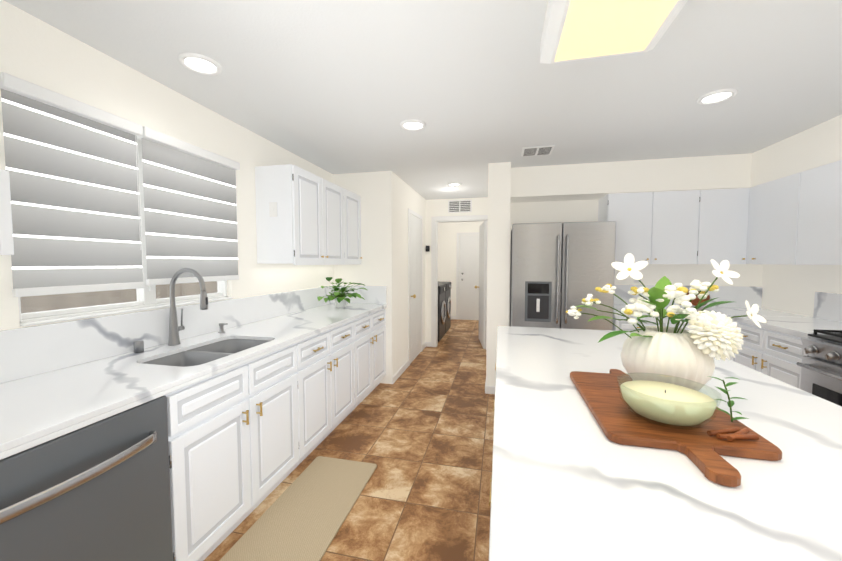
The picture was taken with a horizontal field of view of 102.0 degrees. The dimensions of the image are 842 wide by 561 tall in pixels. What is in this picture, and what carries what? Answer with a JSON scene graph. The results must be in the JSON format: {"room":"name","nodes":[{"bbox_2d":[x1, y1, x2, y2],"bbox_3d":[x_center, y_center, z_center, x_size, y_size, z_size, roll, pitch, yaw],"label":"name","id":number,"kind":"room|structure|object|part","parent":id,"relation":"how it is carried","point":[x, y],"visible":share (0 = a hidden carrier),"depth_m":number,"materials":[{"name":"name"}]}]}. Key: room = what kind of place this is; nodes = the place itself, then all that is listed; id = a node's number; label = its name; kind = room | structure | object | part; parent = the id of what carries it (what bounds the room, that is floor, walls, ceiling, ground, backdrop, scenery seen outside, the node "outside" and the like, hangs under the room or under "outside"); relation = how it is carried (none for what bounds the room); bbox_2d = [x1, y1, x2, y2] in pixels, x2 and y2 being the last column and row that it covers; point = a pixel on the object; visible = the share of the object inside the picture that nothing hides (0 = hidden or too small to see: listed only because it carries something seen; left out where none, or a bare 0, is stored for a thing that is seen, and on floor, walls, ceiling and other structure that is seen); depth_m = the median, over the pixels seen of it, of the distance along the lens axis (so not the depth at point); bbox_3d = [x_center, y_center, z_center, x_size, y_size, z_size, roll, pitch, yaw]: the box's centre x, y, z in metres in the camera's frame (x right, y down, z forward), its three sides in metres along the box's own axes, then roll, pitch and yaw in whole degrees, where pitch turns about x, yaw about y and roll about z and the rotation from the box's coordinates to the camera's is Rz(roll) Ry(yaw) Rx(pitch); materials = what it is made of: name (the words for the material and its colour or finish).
{"room":"kitchen","nodes":[
{"label":"kitchen","id":0,"kind":"room"},
{"bbox_2d":[204,319,494,560],"bbox_3d":[1.069,1.267,3.064,4.750,0.080,10.440,1,3,13],"label":"floor","id":1,"kind":"structure","parent":0,"point":[419,432],"depth_m":2.38,"materials":[{"name":"tile"}]},
{"bbox_2d":[0,396,172,560],"bbox_3d":[-1.304,0.891,1.116,0.632,0.870,0.592,1,3,13],"label":"dishwasher","id":2,"kind":"object","parent":1,"relation":"on","point":[98,490],"visible":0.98,"depth_m":1.08,"materials":[{"name":"grey metal"}]},
{"bbox_2d":[164,386,195,560],"bbox_3d":[-1.359,0.888,1.128,0.631,0.876,0.724,1,3,13],"label":"base cabinet","id":3,"kind":"object","parent":1,"relation":"on","point":[179,431],"depth_m":1.39,"materials":[{"name":"white wood"}]},
{"bbox_2d":[0,303,386,451],"bbox_3d":[-1.207,0.355,1.732,0.645,0.082,4.517,1,3,13],"label":"countertop","id":4,"kind":"structure","parent":3,"relation":"on","point":[34,407],"depth_m":1.38,"materials":[{"name":"stone"}]},
{"bbox_3d":[-1.465,0.342,1.772,0.042,0.060,0.041,1,3,13],"label":"air gap cap","id":5,"kind":"part","parent":4,"relation":"part of","materials":[{"name":"silver metal"}]},
{"bbox_2d":[168,268,207,345],"bbox_3d":[-1.300,0.146,1.929,0.266,0.435,0.101,1,3,13],"label":"faucet","id":6,"kind":"object","parent":4,"relation":"on","point":[174,330],"visible":1,"depth_m":1.92,"materials":[{"name":"silver metal"}]},
{"bbox_2d":[143,339,268,366],"bbox_3d":[-1.121,0.496,1.861,0.403,0.210,0.655,1,3,13],"label":"sink","id":7,"kind":"object","parent":4,"relation":"in","point":[204,354],"visible":0.1,"depth_m":1.86,"materials":[{"name":"silver metal"}]},
{"bbox_2d":[218,323,227,332],"bbox_3d":[-1.313,0.314,2.264,0.065,0.064,0.039,1,3,13],"label":"soap dispenser","id":8,"kind":"object","parent":4,"relation":"on","point":[221,327],"visible":1,"depth_m":2.26,"materials":[{"name":"silver metal"}]},
{"bbox_2d":[317,277,366,307],"bbox_3d":[-0.770,0.123,3.493,0.418,0.318,0.494,1,3,13],"label":"plant","id":9,"kind":"object","parent":4,"relation":"on","point":[341,299],"visible":1,"depth_m":3.49,"materials":[{"name":"green plant"}]},
{"bbox_2d":[188,358,263,560],"bbox_3d":[-1.235,0.860,1.665,0.631,0.876,0.489,1,3,13],"label":"base cabinet","id":10,"kind":"object","parent":1,"relation":"on","point":[245,440],"depth_m":1.61,"materials":[{"name":"white wood"}]},
{"bbox_2d":[260,340,307,498],"bbox_3d":[-1.144,0.839,2.057,0.631,0.876,0.553,1,3,13],"label":"base cabinet","id":11,"kind":"object","parent":1,"relation":"on","point":[283,372],"depth_m":2.06,"materials":[{"name":"white wood"}]},
{"bbox_2d":[219,456,376,560],"bbox_3d":[-0.663,1.290,1.739,0.450,0.010,1.320,1,3,13],"label":"rug","id":12,"kind":"object","parent":1,"relation":"on","point":[304,515],"visible":0.96,"depth_m":1.86,"materials":[{"name":"beige fabric"}]},
{"bbox_2d":[304,328,335,454],"bbox_3d":[-1.046,0.817,2.480,0.631,0.876,0.552,1,3,13],"label":"base cabinet","id":13,"kind":"object","parent":1,"relation":"on","point":[321,347],"depth_m":2.49,"materials":[{"name":"white wood"}]},
{"bbox_2d":[336,318,359,426],"bbox_3d":[-0.949,0.795,2.902,0.631,0.876,0.552,1,3,13],"label":"base cabinet","id":14,"kind":"object","parent":1,"relation":"on","point":[348,334],"depth_m":2.91,"materials":[{"name":"white wood"}]},
{"bbox_2d":[360,312,375,402],"bbox_3d":[-0.851,0.773,3.325,0.631,0.876,0.553,1,3,13],"label":"base cabinet","id":15,"kind":"object","parent":1,"relation":"on","point":[368,322],"depth_m":3.36,"materials":[{"name":"white wood"}]},
{"bbox_2d":[376,309,385,386],"bbox_3d":[-0.761,0.753,3.718,0.631,0.876,0.490,1,3,13],"label":"base cabinet","id":16,"kind":"object","parent":1,"relation":"on","point":[381,314],"depth_m":3.72,"materials":[{"name":"white wood"}]},
{"bbox_2d":[438,284,445,341],"bbox_3d":[0.032,0.560,6.311,0.815,0.975,0.685,1,3,13],"label":"washer","id":17,"kind":"object","parent":1,"relation":"on","point":[441,309],"visible":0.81,"depth_m":6.05,"materials":[{"name":"grey metal"}]},
{"bbox_2d":[438,282,450,332],"bbox_3d":[0.191,0.524,7.002,0.815,0.975,0.685,1,3,13],"label":"washer","id":18,"kind":"object","parent":1,"relation":"on","point":[448,306],"visible":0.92,"depth_m":6.81,"materials":[{"name":"grey metal"}]},
{"bbox_2d":[489,363,495,506],"bbox_3d":[0.666,0.935,0.699,1.050,0.827,3.370,1,3,13],"label":"base cabinet","id":19,"kind":"object","parent":1,"relation":"on","point":[491,478],"visible":0.06,"depth_m":0.99,"materials":[{"name":"white"}]},
{"bbox_2d":[489,326,841,560],"bbox_3d":[0.690,0.470,0.674,1.075,0.100,3.440,1,3,13],"label":"countertop","id":20,"kind":"structure","parent":19,"relation":"on","point":[571,481],"depth_m":0.72,"materials":[{"name":"stone"}]},
{"bbox_2d":[570,369,781,486],"bbox_3d":[0.706,0.389,1.040,0.370,0.022,0.727,1,3,13],"label":"cutting board","id":21,"kind":"object","parent":20,"relation":"on","point":[619,422],"visible":0.77,"depth_m":0.86,"materials":[{"name":"brown wood"}]},
{"bbox_2d":[566,253,766,390],"bbox_3d":[0.823,0.137,1.180,0.607,0.464,0.280,1,3,13],"label":"vase","id":22,"kind":"object","parent":21,"relation":"on","point":[679,352],"visible":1,"depth_m":1.12,"materials":[{"name":"white ceramic"}]},
{"bbox_2d":[617,372,721,429],"bbox_3d":[0.681,0.338,0.952,0.236,0.088,0.236,1,3,13],"label":"bowl","id":23,"kind":"object","parent":21,"relation":"on","point":[677,405],"visible":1,"depth_m":0.91,"materials":[{"name":"green glass"}]},
{"bbox_2d":[707,377,758,440],"bbox_3d":[0.800,0.326,0.897,0.144,0.116,0.184,1,3,13],"label":"cinnamon sticks","id":24,"kind":"object","parent":21,"relation":"on","point":[738,433],"visible":0.98,"depth_m":0.85,"materials":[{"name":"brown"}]},
{"bbox_2d":[510,221,615,329],"bbox_3d":[1.433,0.309,3.618,0.940,1.775,0.702,1,3,13],"label":"fridge","id":25,"kind":"object","parent":1,"relation":"on","point":[558,270],"visible":0.56,"depth_m":3.31,"materials":[{"name":"grey metal"}]},
{"bbox_2d":[613,316,691,330],"bbox_3d":[2.372,0.766,3.462,0.930,0.877,0.662,1,3,13],"label":"base cabinet","id":26,"kind":"object","parent":1,"relation":"on","point":[623,325],"visible":0.17,"depth_m":3.22,"materials":[{"name":"white wood"}]},
{"bbox_2d":[614,285,809,317],"bbox_3d":[2.667,0.199,3.378,1.554,0.260,0.637,1,3,13],"label":"countertop","id":27,"kind":"structure","parent":26,"relation":"on","point":[738,296],"depth_m":3.54,"materials":[{"name":"stone"}]},
{"bbox_2d":[686,290,709,305],"bbox_3d":[2.911,0.169,3.586,0.208,0.206,0.062,1,3,13],"label":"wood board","id":28,"kind":"object","parent":27,"relation":"on","point":[694,302],"visible":0.29,"depth_m":3.57,"materials":[{"name":"brown wood"}]},
{"bbox_2d":[730,321,808,388],"bbox_3d":[2.959,0.811,2.598,0.622,0.876,0.800,1,3,13],"label":"base cabinet","id":29,"kind":"object","parent":1,"relation":"on","point":[775,354],"visible":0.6,"depth_m":2.54,"materials":[{"name":"white wood"}]},
{"bbox_2d":[729,292,841,337],"bbox_3d":[2.765,0.284,1.752,0.632,0.260,2.488,1,3,13],"label":"countertop","id":30,"kind":"structure","parent":29,"relation":"on","point":[827,313],"depth_m":2.70,"materials":[{"name":"stone"}]},
{"bbox_2d":[796,329,841,406],"bbox_3d":[2.720,0.692,1.841,0.697,1.155,0.754,1,3,13],"label":"range","id":31,"kind":"object","parent":1,"relation":"on","point":[820,365],"visible":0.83,"depth_m":2.12,"materials":[{"name":"silver metal"}]},
{"bbox_2d":[0,0,841,385],"bbox_3d":[1.069,0.029,2.999,4.750,2.400,10.440,1,3,13],"label":"wall","id":32,"kind":"structure","parent":0,"point":[40,52],"depth_m":3.29,"materials":[{"name":"white paint"}]},
{"bbox_2d":[0,169,11,254],"bbox_3d":[-1.566,-0.416,0.809,0.342,0.760,0.603,1,3,13],"label":"upper cabinet","id":33,"kind":"object","parent":32,"relation":"attached to","point":[6,239],"depth_m":1.09,"materials":[{"name":"white"}]},
{"bbox_2d":[18,138,232,326],"bbox_3d":[-1.536,-0.318,1.908,0.115,0.951,1.116,1,3,13],"label":"window","id":34,"kind":"structure","parent":32,"relation":"in","point":[146,298],"depth_m":1.86,"materials":[{"name":"white plastic"}]},
{"bbox_2d":[0,72,239,296],"bbox_3d":[-1.459,-0.389,1.887,0.067,0.850,1.200,1,3,13],"label":"window blind","id":35,"kind":"object","parent":34,"relation":"attached to","point":[71,164],"visible":1,"depth_m":1.63,"materials":[{"name":"white plastic"}]},
{"bbox_2d":[0,285,386,459],"bbox_3d":[-1.208,0.294,1.729,0.644,0.242,4.517,1,3,13],"label":"backsplash","id":36,"kind":"structure","parent":32,"relation":"attached to","point":[25,352],"depth_m":1.70,"materials":[{"name":"stone"}]},
{"bbox_2d":[255,164,330,263],"bbox_3d":[-1.083,-0.525,2.900,0.342,0.760,0.495,1,3,13],"label":"upper cabinet","id":37,"kind":"object","parent":32,"relation":"attached to","point":[316,220],"depth_m":2.68,"materials":[{"name":"white wood"}]},
{"bbox_2d":[269,202,276,216],"bbox_3d":[-1.149,-0.551,2.652,0.070,0.115,0.010,1,3,13],"label":"wall outlet","id":38,"kind":"object","parent":37,"relation":"attached to","point":[272,209],"depth_m":2.65,"materials":[{"name":"white plastic"}]},
{"bbox_2d":[327,181,350,263],"bbox_3d":[-0.993,-0.545,3.290,0.342,0.760,0.558,1,3,13],"label":"upper cabinet","id":39,"kind":"object","parent":32,"relation":"attached to","point":[338,234],"depth_m":3.33,"materials":[{"name":"white wood"}]},
{"bbox_2d":[347,190,361,263],"bbox_3d":[-0.903,-0.565,3.679,0.342,0.760,0.495,1,3,13],"label":"upper cabinet","id":40,"kind":"object","parent":32,"relation":"attached to","point":[353,200],"depth_m":3.71,"materials":[{"name":"white wood"}]},
{"bbox_2d":[410,214,421,362],"bbox_3d":[-0.040,0.106,4.904,0.078,2.023,0.710,1,3,13],"label":"closet door","id":41,"kind":"structure","parent":32,"relation":"in","point":[415,286],"depth_m":4.89,"materials":[{"name":"white paint"}]},
{"bbox_2d":[392,208,487,393],"bbox_3d":[0.397,0.078,4.636,1.050,2.129,1.982,1,3,13],"label":"door frame","id":42,"kind":"structure","parent":32,"relation":"attached to","point":[435,220],"depth_m":5.51,"materials":[{"name":"white wood"}]},
{"bbox_2d":[448,199,471,212],"bbox_3d":[0.615,-1.173,5.398,0.380,0.200,0.010,1,3,13],"label":"air vent","id":43,"kind":"object","parent":32,"relation":"in","point":[459,206],"visible":1,"depth_m":5.39,"materials":[{"name":"white metal"}]},
{"bbox_2d":[459,235,486,319],"bbox_3d":[1.317,-0.064,8.130,0.819,2.028,0.088,1,3,13],"label":"door","id":44,"kind":"structure","parent":32,"relation":"in","point":[468,276],"depth_m":8.20,"materials":[{"name":"white paint"}]},
{"bbox_2d":[475,221,486,348],"bbox_3d":[1.003,0.057,5.793,0.232,2.028,0.775,1,3,13],"label":"door leaf","id":45,"kind":"structure","parent":32,"relation":"in","point":[482,274],"depth_m":5.55,"materials":[{"name":"white paint"}]},
{"bbox_2d":[598,188,749,263],"bbox_3d":[2.526,-0.526,3.505,1.209,0.715,0.379,1,3,13],"label":"upper cabinet","id":46,"kind":"object","parent":32,"relation":"attached to","point":[689,227],"visible":0.79,"depth_m":3.33,"materials":[{"name":"white wood"}]},
{"bbox_2d":[746,173,797,263],"bbox_3d":[3.175,-0.496,2.900,0.365,0.710,0.586,1,3,13],"label":"upper cabinet","id":47,"kind":"object","parent":32,"relation":"attached to","point":[770,233],"depth_m":2.91,"materials":[{"name":"white wood"}]},
{"bbox_2d":[790,160,841,264],"bbox_3d":[3.051,-0.468,2.363,0.365,0.710,0.518,1,3,13],"label":"upper cabinet","id":48,"kind":"object","parent":32,"relation":"attached to","point":[795,219],"depth_m":2.48,"materials":[{"name":"white"}]},
{"bbox_2d":[4,0,841,199],"bbox_3d":[1.069,-1.220,2.934,4.750,0.100,10.440,1,3,13],"label":"ceiling","id":49,"kind":"structure","parent":0,"point":[350,86],"depth_m":1.87,"materials":[{"name":"white paint"}]},
{"bbox_2d":[178,52,221,74],"bbox_3d":[-1.126,-1.101,1.744,0.190,0.012,0.190,1,3,13],"label":"recessed light","id":50,"kind":"object","parent":49,"relation":"in","point":[199,63],"visible":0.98,"depth_m":1.74,"materials":[{"name":"white plastic"}]},
{"bbox_2d":[400,119,425,130],"bbox_3d":[-0.057,-1.141,2.513,0.190,0.012,0.190,1,3,13],"label":"recessed light","id":51,"kind":"object","parent":49,"relation":"in","point":[413,125],"visible":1,"depth_m":2.50,"materials":[{"name":"white plastic"}]},
{"bbox_2d":[447,182,461,185],"bbox_3d":[0.430,-1.240,4.417,0.190,0.012,0.190,1,3,13],"label":"recessed light","id":52,"kind":"object","parent":49,"relation":"in","point":[454,184],"visible":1,"depth_m":4.42,"materials":[{"name":"white"}]},
{"bbox_2d":[521,145,554,155],"bbox_3d":[1.054,-1.173,3.095,0.270,0.009,0.240,1,3,13],"label":"ceiling vent","id":53,"kind":"object","parent":49,"relation":"in","point":[537,150],"visible":0.98,"depth_m":3.07,"materials":[{"name":"white metal"}]},
{"bbox_2d":[540,0,687,63],"bbox_3d":[0.638,-1.002,0.928,0.463,0.124,1.220,1,3,13],"label":"ceiling light","id":54,"kind":"object","parent":49,"relation":"attached to","point":[574,30],"visible":1,"depth_m":1.30,"materials":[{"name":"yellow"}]},
{"bbox_2d":[697,88,737,104],"bbox_3d":[1.805,-1.119,2.084,0.190,0.012,0.190,1,3,13],"label":"recessed light","id":55,"kind":"object","parent":49,"relation":"in","point":[717,96],"visible":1,"depth_m":2.08,"materials":[{"name":"white plastic"}]},
{"label":"outside","id":56,"kind":"structure","parent":0,"visible":0},
{"bbox_2d":[20,281,217,312],"bbox_3d":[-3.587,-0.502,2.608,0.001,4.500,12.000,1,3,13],"label":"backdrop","id":57,"kind":"structure","parent":56,"point":[164,293],"depth_m":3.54,"materials":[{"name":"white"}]}
]}

